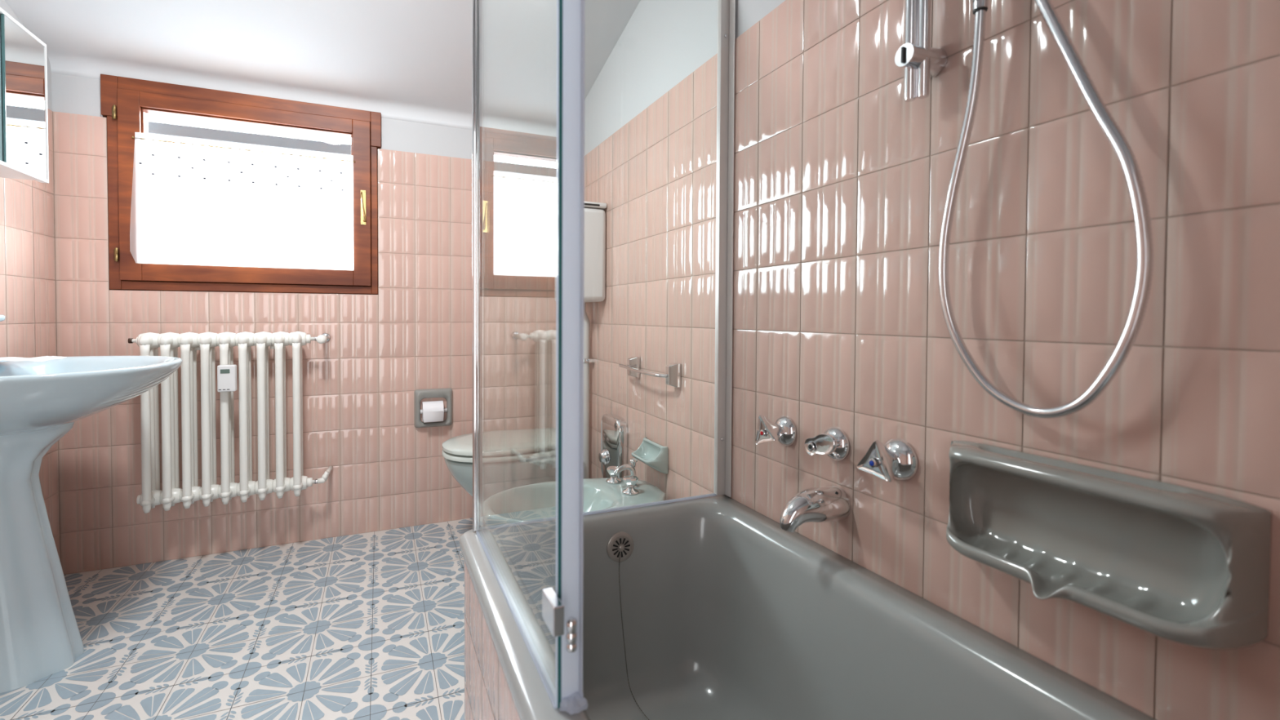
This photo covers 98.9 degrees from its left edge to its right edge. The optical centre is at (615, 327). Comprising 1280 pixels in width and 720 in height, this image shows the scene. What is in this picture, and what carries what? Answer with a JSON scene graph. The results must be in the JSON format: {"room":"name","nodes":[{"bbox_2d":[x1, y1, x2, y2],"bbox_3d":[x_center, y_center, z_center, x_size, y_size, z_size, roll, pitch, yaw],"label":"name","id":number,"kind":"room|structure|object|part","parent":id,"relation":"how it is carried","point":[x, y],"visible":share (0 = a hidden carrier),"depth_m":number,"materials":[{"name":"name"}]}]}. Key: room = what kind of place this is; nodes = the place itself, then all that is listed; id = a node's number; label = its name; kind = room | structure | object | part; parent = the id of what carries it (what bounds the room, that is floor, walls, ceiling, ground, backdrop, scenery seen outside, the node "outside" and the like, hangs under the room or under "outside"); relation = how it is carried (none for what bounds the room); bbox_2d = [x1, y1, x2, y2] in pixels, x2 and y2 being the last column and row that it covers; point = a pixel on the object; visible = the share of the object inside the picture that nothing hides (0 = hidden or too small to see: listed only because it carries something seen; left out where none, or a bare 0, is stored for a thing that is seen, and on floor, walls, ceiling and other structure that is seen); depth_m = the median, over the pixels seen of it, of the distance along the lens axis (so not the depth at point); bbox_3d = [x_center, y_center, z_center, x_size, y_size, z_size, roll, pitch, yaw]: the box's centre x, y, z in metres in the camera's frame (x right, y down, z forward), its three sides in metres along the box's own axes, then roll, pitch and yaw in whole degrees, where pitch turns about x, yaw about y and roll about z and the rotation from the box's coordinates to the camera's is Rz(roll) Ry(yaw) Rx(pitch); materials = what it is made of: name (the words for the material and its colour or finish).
{"room":"bathroom","nodes":[
{"label":"bathroom","id":0,"kind":"room"},
{"bbox_2d":[0,0,60,559],"bbox_3d":[-1.458,-0.480,0.581,0.121,2.810,3.470,0,1,-23],"label":"wall","id":1,"kind":"structure","parent":0,"point":[27,218],"depth_m":1.80,"materials":[{"name":"pink tile"}]},
{"bbox_2d":[0,315,5,321],"bbox_3d":[-1.703,-0.029,1.454,0.114,0.052,0.082,0,1,-23],"label":"cup holder","id":2,"kind":"object","parent":1,"relation":"attached to","point":[2,317],"visible":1,"depth_m":1.48,"materials":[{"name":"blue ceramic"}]},
{"bbox_2d":[0,7,48,182],"bbox_3d":[-1.664,-0.645,1.360,0.117,0.421,0.632,0,1,-23],"label":"mirror","id":3,"kind":"object","parent":1,"relation":"attached to","point":[24,117],"visible":1,"depth_m":1.56,"materials":[{"name":"white mirror"}]},
{"bbox_3d":[-1.588,-0.643,1.298,0.005,0.399,0.443,0,1,-23],"label":"panel","id":4,"kind":"part","parent":3,"relation":"part of","materials":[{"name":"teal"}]},
{"bbox_2d":[0,517,486,719],"bbox_3d":[-0.543,0.935,1.007,2.126,0.051,3.470,0,1,-23],"label":"floor","id":5,"kind":"structure","parent":0,"point":[367,625],"depth_m":1.59,"materials":[{"name":"blue tile"}]},
{"bbox_2d":[0,355,182,693],"bbox_3d":[-1.482,0.497,1.458,0.499,0.798,0.708,0,1,-23],"label":"pedestal sink","id":6,"kind":"object","parent":5,"relation":"on","point":[41,402],"visible":0.99,"depth_m":1.39,"materials":[{"name":"blue ceramic"}]},
{"bbox_2d":[0,355,66,362],"bbox_3d":[-1.670,0.089,1.509,0.165,0.010,0.189,0,1,-23],"label":"tissue","id":7,"kind":"object","parent":6,"relation":"on","point":[43,358],"visible":1,"depth_m":1.52,"materials":[{"name":"white paper"}]},
{"bbox_2d":[0,355,182,435],"bbox_3d":[-1.480,0.182,1.452,0.501,0.169,0.712,0,1,-23],"label":"basin","id":8,"kind":"object","parent":6,"relation":"in","point":[46,397],"depth_m":1.33,"materials":[{"name":"blue ceramic"}]},
{"bbox_2d":[464,561,519,719],"bbox_3d":[0.290,0.710,0.601,0.669,0.424,1.595,0,1,-23],"label":"panel","id":9,"kind":"object","parent":5,"relation":"on","point":[487,695],"depth_m":1.01,"materials":[{"name":"pink tile"}]},
{"bbox_2d":[441,427,555,502],"bbox_3d":[-0.418,0.664,2.220,0.542,0.440,0.362,0,1,-23],"label":"toilet","id":10,"kind":"object","parent":5,"relation":"on","point":[512,458],"visible":0.52,"depth_m":2.07,"materials":[{"name":"grey ceramic"}]},
{"bbox_3d":[-0.438,0.486,2.207,0.497,0.019,0.362,0,1,-23],"label":"seat","id":11,"kind":"part","parent":10,"relation":"part of","materials":[{"name":"grey plastic"}]},
{"bbox_3d":[-0.437,0.458,2.207,0.496,0.027,0.360,0,1,-23],"label":"lid","id":12,"kind":"part","parent":10,"relation":"part of","materials":[{"name":"grey plastic"}]},
{"bbox_3d":[-0.415,0.692,2.222,0.536,0.385,0.352,0,1,-23],"label":"bowl","id":13,"kind":"part","parent":10,"relation":"part of","materials":[{"name":"grey ceramic"}]},
{"bbox_2d":[482,477,666,526],"bbox_3d":[-0.121,0.703,1.652,0.558,0.388,0.359,0,1,-23],"label":"bidet","id":14,"kind":"object","parent":5,"relation":"on","point":[534,501],"visible":0.3,"depth_m":1.71,"materials":[{"name":"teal ceramic"}]},
{"bbox_2d":[605,466,621,484],"bbox_3d":[-0.005,0.482,1.792,0.050,0.048,0.050,0,1,-23],"label":"tap","id":15,"kind":"object","parent":14,"relation":"on","point":[613,479],"visible":0.92,"depth_m":1.78,"materials":[{"name":"silver metal"}]},
{"bbox_3d":[-0.005,0.474,1.792,0.046,0.032,0.046,0,1,-23],"label":"handle","id":16,"kind":"part","parent":15,"relation":"part of","materials":[{"name":"silver metal"}]},
{"bbox_2d":[613,458,638,488],"bbox_3d":[0.035,0.465,1.735,0.085,0.087,0.034,0,1,-23],"label":"spout","id":17,"kind":"object","parent":14,"relation":"on","point":[630,467],"visible":0.78,"depth_m":1.73,"materials":[{"name":"silver metal"}]},
{"bbox_2d":[622,475,639,495],"bbox_3d":[0.047,0.485,1.683,0.052,0.048,0.052,0,1,-23],"label":"tap","id":18,"kind":"object","parent":14,"relation":"on","point":[630,481],"visible":1,"depth_m":1.67,"materials":[{"name":"silver metal"}]},
{"bbox_3d":[0.047,0.477,1.684,0.049,0.032,0.048,0,1,-23],"label":"handle","id":19,"kind":"part","parent":18,"relation":"part of","materials":[{"name":"silver metal"}]},
{"bbox_2d":[458,494,1156,719],"bbox_3d":[0.284,0.668,0.601,0.680,0.418,1.600,0,1,-23],"label":"bathtub","id":20,"kind":"object","parent":5,"relation":"on","point":[706,608],"visible":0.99,"depth_m":1.14,"materials":[{"name":"grey ceramic"}]},
{"bbox_2d":[471,0,735,715],"bbox_3d":[0.111,-0.214,1.021,0.658,1.326,0.631,0,1,-23],"label":"screen","id":21,"kind":"object","parent":20,"relation":"on","point":[562,610],"visible":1,"depth_m":0.66,"materials":[{"name":"clear glass"}]},
{"bbox_3d":[-0.297,-0.218,1.177,0.020,1.322,0.018,0,1,-23],"label":"corner post","id":22,"kind":"part","parent":21,"relation":"part of","materials":[{"name":"silver metal"}]},
{"bbox_3d":[-0.072,0.331,0.638,0.016,0.034,0.050,0,1,-23],"label":"door handle","id":23,"kind":"part","parent":21,"relation":"part of","materials":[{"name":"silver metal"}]},
{"bbox_3d":[0.081,0.691,1.161,0.037,0.335,0.249,0,1,-28],"label":"plug chain","id":24,"kind":"part","parent":20,"relation":"part of","materials":[{"name":"grey metal"}]},
{"bbox_2d":[51,73,556,574],"bbox_3d":[-1.166,-0.118,2.440,2.126,2.010,0.301,0,1,-23],"label":"wall","id":25,"kind":"structure","parent":0,"point":[359,385],"depth_m":2.31,"materials":[{"name":"pink tile"}]},
{"bbox_2d":[128,331,333,513],"bbox_3d":[-1.433,0.332,2.078,0.630,0.632,0.171,0,1,-23],"label":"radiator","id":26,"kind":"object","parent":25,"relation":"attached to","point":[148,343],"visible":1,"depth_m":2.02,"materials":[{"name":"white metal"}]},
{"bbox_2d":[217,364,236,391],"bbox_3d":[-1.403,0.184,1.980,0.055,0.096,0.031,0,1,-23],"label":"meter","id":27,"kind":"object","parent":26,"relation":"attached to","point":[226,374],"visible":1,"depth_m":1.97,"materials":[{"name":"white plastic"}]},
{"bbox_2d":[100,74,381,294],"bbox_3d":[-1.434,-0.515,2.179,0.958,0.808,0.132,0,1,-23],"label":"window","id":28,"kind":"structure","parent":25,"relation":"in","point":[126,104],"depth_m":2.12,"materials":[{"name":"brown wood"}]},
{"bbox_2d":[129,132,355,270],"bbox_3d":[-1.420,-0.473,2.130,0.740,0.475,0.015,0,1,-23],"label":"cafe curtain","id":29,"kind":"object","parent":28,"relation":"hanging from","point":[193,203],"visible":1,"depth_m":2.12,"materials":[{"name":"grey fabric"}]},
{"bbox_3d":[-1.417,-0.690,2.131,0.732,0.011,0.008,0,1,-23],"label":"curtain rod","id":30,"kind":"part","parent":29,"relation":"part of","materials":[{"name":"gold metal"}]},
{"bbox_3d":[-1.055,-0.502,2.292,0.020,0.144,0.004,0,1,-23],"label":"handle","id":31,"kind":"part","parent":28,"relation":"part of","materials":[{"name":"gold metal"}]},
{"bbox_3d":[-1.050,-0.503,2.283,0.021,0.123,0.018,0,1,-23],"label":"lever","id":32,"kind":"part","parent":28,"relation":"part of","materials":[{"name":"gold metal"}]},
{"bbox_2d":[413,387,452,427],"bbox_3d":[-0.816,0.358,2.455,0.162,0.170,0.081,0,1,-23],"label":"toilet paper holder","id":33,"kind":"object","parent":25,"relation":"attached to","point":[419,394],"visible":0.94,"depth_m":2.42,"materials":[{"name":"grey ceramic"}]},
{"bbox_2d":[420,400,447,422],"bbox_3d":[-0.805,0.371,2.428,0.113,0.086,0.087,0,1,-23],"label":"toilet paper","id":34,"kind":"object","parent":33,"relation":"in","point":[433,411],"visible":0.99,"depth_m":2.39,"materials":[{"name":"white paper"}]},
{"bbox_2d":[4,0,640,141],"bbox_3d":[-0.547,-1.378,0.991,1.986,1.025,3.400,0,1,-23],"label":"ceiling","id":35,"kind":"structure","parent":0,"point":[409,60],"depth_m":1.98,"materials":[{"name":"white paint"}]},
{"bbox_2d":[584,0,1279,719],"bbox_3d":[0.383,-0.489,1.374,0.121,2.810,3.470,0,1,-23],"label":"wall","id":36,"kind":"structure","parent":0,"point":[842,182],"depth_m":0.86,"materials":[{"name":"pink tile"}]},
{"bbox_2d":[553,201,607,302],"bbox_3d":[-0.159,-0.302,2.312,0.132,0.392,0.340,0,1,-23],"label":"cistern","id":37,"kind":"object","parent":36,"relation":"attached to","point":[594,279],"visible":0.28,"depth_m":2.17,"materials":[{"name":"white plastic"}]},
{"bbox_3d":[-0.154,-0.488,2.310,0.124,0.020,0.340,0,1,-23],"label":"tank lid","id":38,"kind":"part","parent":37,"relation":"part of","materials":[{"name":"white plastic"}]},
{"bbox_2d":[583,302,594,478],"bbox_3d":[-0.134,0.279,2.327,0.071,0.770,0.071,-1,2,-42],"label":"pipe","id":39,"kind":"object","parent":36,"relation":"attached to","point":[587,360],"visible":0.4,"depth_m":2.32,"materials":[{"name":"white plastic"}]},
{"bbox_2d":[598,413,627,478],"bbox_3d":[-0.016,0.469,2.089,0.054,0.262,0.186,0,1,-23],"label":"wall box","id":40,"kind":"object","parent":36,"relation":"attached to","point":[614,431],"visible":0.78,"depth_m":2.05,"materials":[{"name":"silver metal"}]},
{"bbox_3d":[-0.048,0.504,2.120,0.020,0.060,0.060,0,1,-23],"label":"knob","id":41,"kind":"part","parent":40,"relation":"part of","materials":[{"name":"silver metal"}]},
{"bbox_2d":[631,436,668,474],"bbox_3d":[0.106,0.418,1.782,0.070,0.087,0.149,0,1,-23],"label":"soap dish","id":42,"kind":"object","parent":36,"relation":"attached to","point":[654,455],"visible":0.98,"depth_m":1.76,"materials":[{"name":"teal ceramic"}]},
{"bbox_2d":[618,355,680,387],"bbox_3d":[0.102,0.142,1.804,0.060,0.074,0.354,0,1,-23],"label":"towel rail","id":43,"kind":"object","parent":36,"relation":"attached to","point":[673,375],"visible":1,"depth_m":1.67,"materials":[{"name":"silver metal"}]},
{"bbox_2d":[755,414,796,446],"bbox_3d":[0.353,0.230,1.211,0.069,0.072,0.074,0,1,-23],"label":"tap","id":44,"kind":"object","parent":36,"relation":"attached to","point":[784,430],"visible":1,"depth_m":1.20,"materials":[{"name":"silver metal"}]},
{"bbox_3d":[0.348,0.229,1.205,0.047,0.069,0.067,0,1,-23],"label":"handle","id":45,"kind":"part","parent":44,"relation":"part of","materials":[{"name":"silver metal"}]},
{"bbox_2d":[779,485,850,532],"bbox_3d":[0.380,0.351,1.063,0.139,0.074,0.068,0,1,-23],"label":"spout","id":46,"kind":"object","parent":36,"relation":"attached to","point":[826,504],"visible":1,"depth_m":1.04,"materials":[{"name":"silver metal"}]},
{"bbox_2d":[804,426,849,461],"bbox_3d":[0.415,0.233,1.067,0.069,0.068,0.093,0,1,-23],"label":"tap","id":47,"kind":"object","parent":36,"relation":"attached to","point":[834,443],"visible":1,"depth_m":1.06,"materials":[{"name":"silver metal"}]},
{"bbox_3d":[0.412,0.226,1.057,0.047,0.050,0.078,0,1,-23],"label":"handle","id":48,"kind":"part","parent":47,"relation":"part of","materials":[{"name":"silver metal"}]},
{"bbox_2d":[856,438,918,481],"bbox_3d":[0.467,0.229,0.945,0.069,0.076,0.073,0,1,-23],"label":"tap","id":49,"kind":"object","parent":36,"relation":"attached to","point":[896,459],"visible":1,"depth_m":0.93,"materials":[{"name":"silver metal"}]},
{"bbox_3d":[0.461,0.223,0.944,0.047,0.064,0.070,0,1,-23],"label":"handle","id":50,"kind":"part","parent":49,"relation":"part of","materials":[{"name":"silver metal"}]},
{"bbox_2d":[894,0,947,102],"bbox_3d":[0.490,-0.701,0.876,0.074,0.665,0.045,0,1,-23],"label":"shower rail","id":51,"kind":"object","parent":36,"relation":"attached to","point":[921,62],"visible":1,"depth_m":0.87,"materials":[{"name":"silver metal"}]},
{"bbox_2d":[937,0,1153,418],"bbox_3d":[0.552,-0.281,0.728,0.023,0.802,0.256,0,1,-23],"label":"shower hose","id":52,"kind":"object","parent":51,"relation":"hanging from","point":[1126,158],"visible":1,"depth_m":0.68,"materials":[{"name":"silver metal"}]},
{"bbox_2d":[946,440,1271,649],"bbox_3d":[0.553,0.256,0.696,0.109,0.159,0.343,0,1,-23],"label":"soap dish","id":53,"kind":"object","parent":36,"relation":"attached to","point":[1183,565],"visible":1,"depth_m":0.65,"materials":[{"name":"grey ceramic"}]},
{"label":"outside","id":54,"kind":"structure","parent":0,"visible":0},
{"bbox_2d":[148,121,351,155],"bbox_3d":[-1.503,-0.830,2.475,1.300,0.047,0.060,0,1,-23],"label":"board","id":55,"kind":"object","parent":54,"point":[157,128],"visible":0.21,"depth_m":2.40,"materials":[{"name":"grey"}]}
]}

